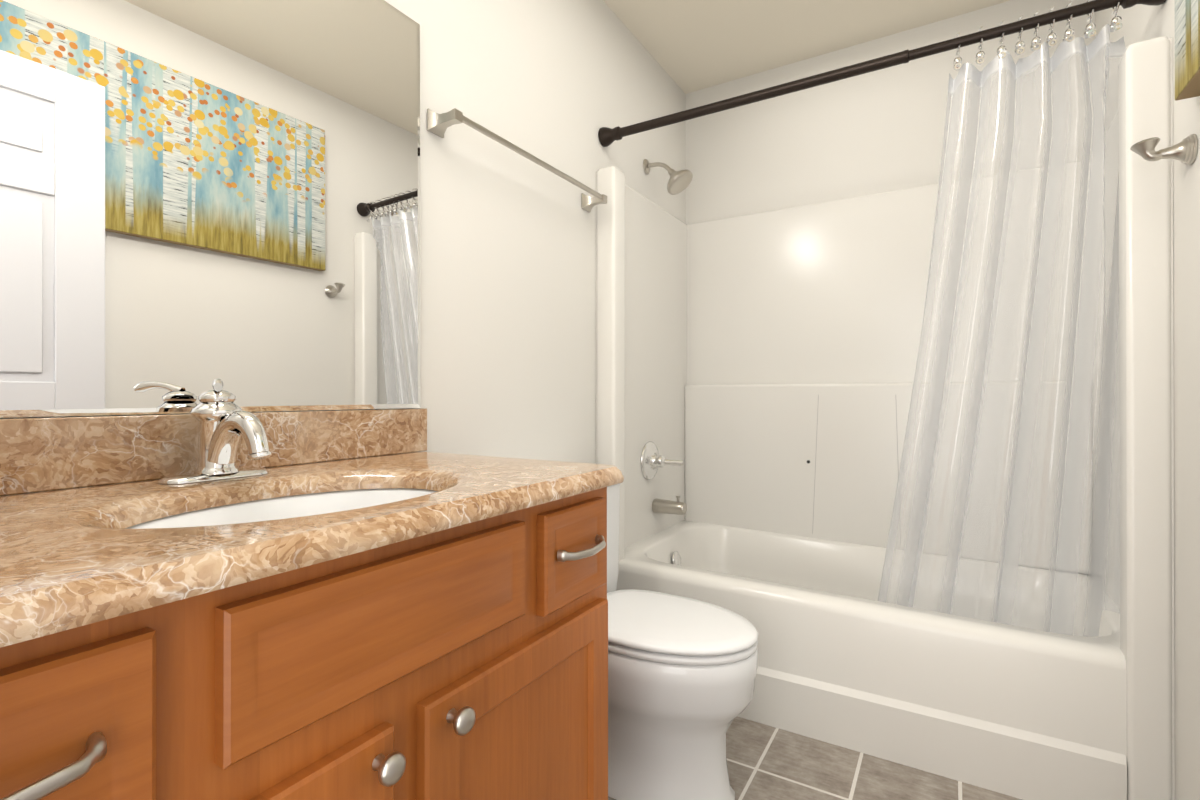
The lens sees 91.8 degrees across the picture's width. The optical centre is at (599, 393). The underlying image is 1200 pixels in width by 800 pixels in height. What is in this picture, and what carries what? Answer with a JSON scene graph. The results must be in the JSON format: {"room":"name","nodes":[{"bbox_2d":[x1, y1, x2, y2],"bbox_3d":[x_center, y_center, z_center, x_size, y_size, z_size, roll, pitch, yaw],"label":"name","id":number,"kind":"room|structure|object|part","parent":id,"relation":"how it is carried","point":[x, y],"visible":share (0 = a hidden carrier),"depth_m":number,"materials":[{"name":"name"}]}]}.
{"room":"bathroom","nodes":[
{"label":"bathroom","id":0,"kind":"room"},
{"bbox_2d":[0,0,685,495],"bbox_3d":[-0.700,-0.221,1.065,0.120,2.443,4.335,0,0,31],"label":"wall","id":1,"kind":"structure","parent":0,"point":[508,300],"depth_m":1.72,"materials":[{"name":"white paint"}]},
{"bbox_2d":[0,0,420,417],"bbox_3d":[-0.674,-0.419,0.967,0.024,0.903,0.946,0,0,31],"label":"mirror","id":2,"kind":"object","parent":1,"relation":"attached to","point":[198,198],"visible":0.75,"depth_m":0.98,"materials":[{"name":"clear glass"}]},
{"bbox_2d":[0,408,426,495],"bbox_3d":[-0.669,0.085,0.975,0.019,0.101,0.968,0,0,31],"label":"backsplash","id":3,"kind":"structure","parent":1,"relation":"attached to","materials":[{"name":"stone"}]},
{"bbox_2d":[427,108,606,211],"bbox_3d":[-0.194,-0.664,1.707,0.081,0.052,0.740,0,0,31],"label":"towel rail","id":4,"kind":"object","parent":1,"relation":"attached to","point":[438,124],"visible":1,"depth_m":1.52,"materials":[{"name":"silver metal"}]},
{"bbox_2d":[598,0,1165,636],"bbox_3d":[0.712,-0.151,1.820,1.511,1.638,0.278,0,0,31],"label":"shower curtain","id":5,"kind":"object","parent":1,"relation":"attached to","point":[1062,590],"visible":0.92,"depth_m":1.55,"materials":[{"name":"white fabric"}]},
{"bbox_2d":[603,0,1009,93],"bbox_3d":[-0.001,-1.483,0.645,1.755,0.080,4.335,0,0,31],"label":"ceiling","id":6,"kind":"structure","parent":0,"point":[692,45],"depth_m":2.29,"materials":[{"name":"beige paint"}]},
{"bbox_2d":[608,716,1021,799],"bbox_3d":[-0.001,1.030,0.638,1.755,0.060,4.335,0,0,31],"label":"floor","id":7,"kind":"structure","parent":0,"point":[766,762],"depth_m":1.53,"materials":[{"name":"tile"}]},
{"bbox_2d":[0,378,623,799],"bbox_3d":[-0.431,0.489,0.832,0.574,1.024,0.970,0,0,31],"label":"bathroom vanity","id":8,"kind":"object","parent":7,"relation":"on","point":[218,604],"visible":1,"depth_m":0.68,"materials":[{"name":"brown wood"}]},
{"bbox_2d":[0,452,623,647],"bbox_3d":[-0.434,0.151,0.834,0.567,0.031,0.970,0,0,31],"label":"countertop","id":9,"kind":"structure","parent":8,"relation":"on","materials":[{"name":"stone"}]},
{"bbox_2d":[159,378,271,483],"bbox_3d":[-0.576,0.056,0.910,0.161,0.158,0.156,0,0,31],"label":"faucet","id":10,"kind":"object","parent":9,"relation":"on","point":[222,424],"depth_m":0.91,"materials":[{"name":"silver metal"}]},
{"bbox_2d":[125,488,437,528],"bbox_3d":[-0.411,0.231,0.812,0.360,0.132,0.502,0,0,31],"label":"sink","id":11,"kind":"object","parent":9,"relation":"in","point":[283,503],"depth_m":0.91,"materials":[{"name":"white ceramic"}]},
{"bbox_2d":[607,468,758,799],"bbox_3d":[0.078,0.618,1.555,0.686,0.768,0.460,0,0,31],"label":"toilet","id":12,"kind":"object","parent":7,"relation":"on","point":[682,671],"visible":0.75,"depth_m":1.39,"materials":[{"name":"white ceramic"}]},
{"bbox_3d":[-0.126,0.434,1.679,0.210,0.398,0.460,0,0,31],"label":"tank","id":13,"kind":"part","parent":12,"relation":"part of","materials":[{"name":"white ceramic"}]},
{"bbox_3d":[0.169,0.595,1.500,0.474,0.045,0.352,0,0,31],"label":"seat","id":14,"kind":"part","parent":12,"relation":"part of","materials":[{"name":"white"}]},
{"bbox_2d":[596,36,1174,799],"bbox_3d":[0.845,0.013,2.040,1.521,1.982,0.831,0,0,31],"label":"shower","id":15,"kind":"object","parent":7,"relation":"on","point":[754,378],"visible":0.9,"depth_m":2.08,"materials":[{"name":"white plastic"}]},
{"bbox_3d":[0.291,0.463,2.419,0.136,0.082,0.062,0,0,31],"label":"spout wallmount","id":16,"kind":"part","parent":15,"relation":"part of","materials":[{"name":"silver metal"}]},
{"bbox_2d":[686,0,1094,223],"bbox_3d":[1.089,-0.217,2.445,1.515,2.443,0.120,0,0,31],"label":"wall","id":17,"kind":"structure","parent":0,"point":[877,131],"depth_m":2.40,"materials":[{"name":"white paint"}]},
{"bbox_2d":[1095,0,1199,799],"bbox_3d":[0.699,-0.223,0.219,0.120,2.443,4.335,0,0,31],"label":"wall","id":18,"kind":"structure","parent":0,"point":[1140,22],"depth_m":1.24,"materials":[{"name":"white paint"}]},
{"bbox_2d":[1130,134,1197,164],"bbox_3d":[1.175,-0.504,1.219,0.096,0.065,0.060,0,0,31],"label":"robe hook","id":19,"kind":"object","parent":18,"relation":"attached to","point":[1184,150],"visible":1,"depth_m":1.21,"materials":[{"name":"silver metal"}]},
{"bbox_2d":[1174,0,1199,99],"bbox_3d":[0.835,-0.918,0.603,0.038,0.656,1.310,0,0,31],"label":"picture","id":20,"kind":"object","parent":18,"relation":"attached to","point":[1187,48],"visible":1,"depth_m":1.12,"materials":[{"name":"multicoloured"}]}
]}

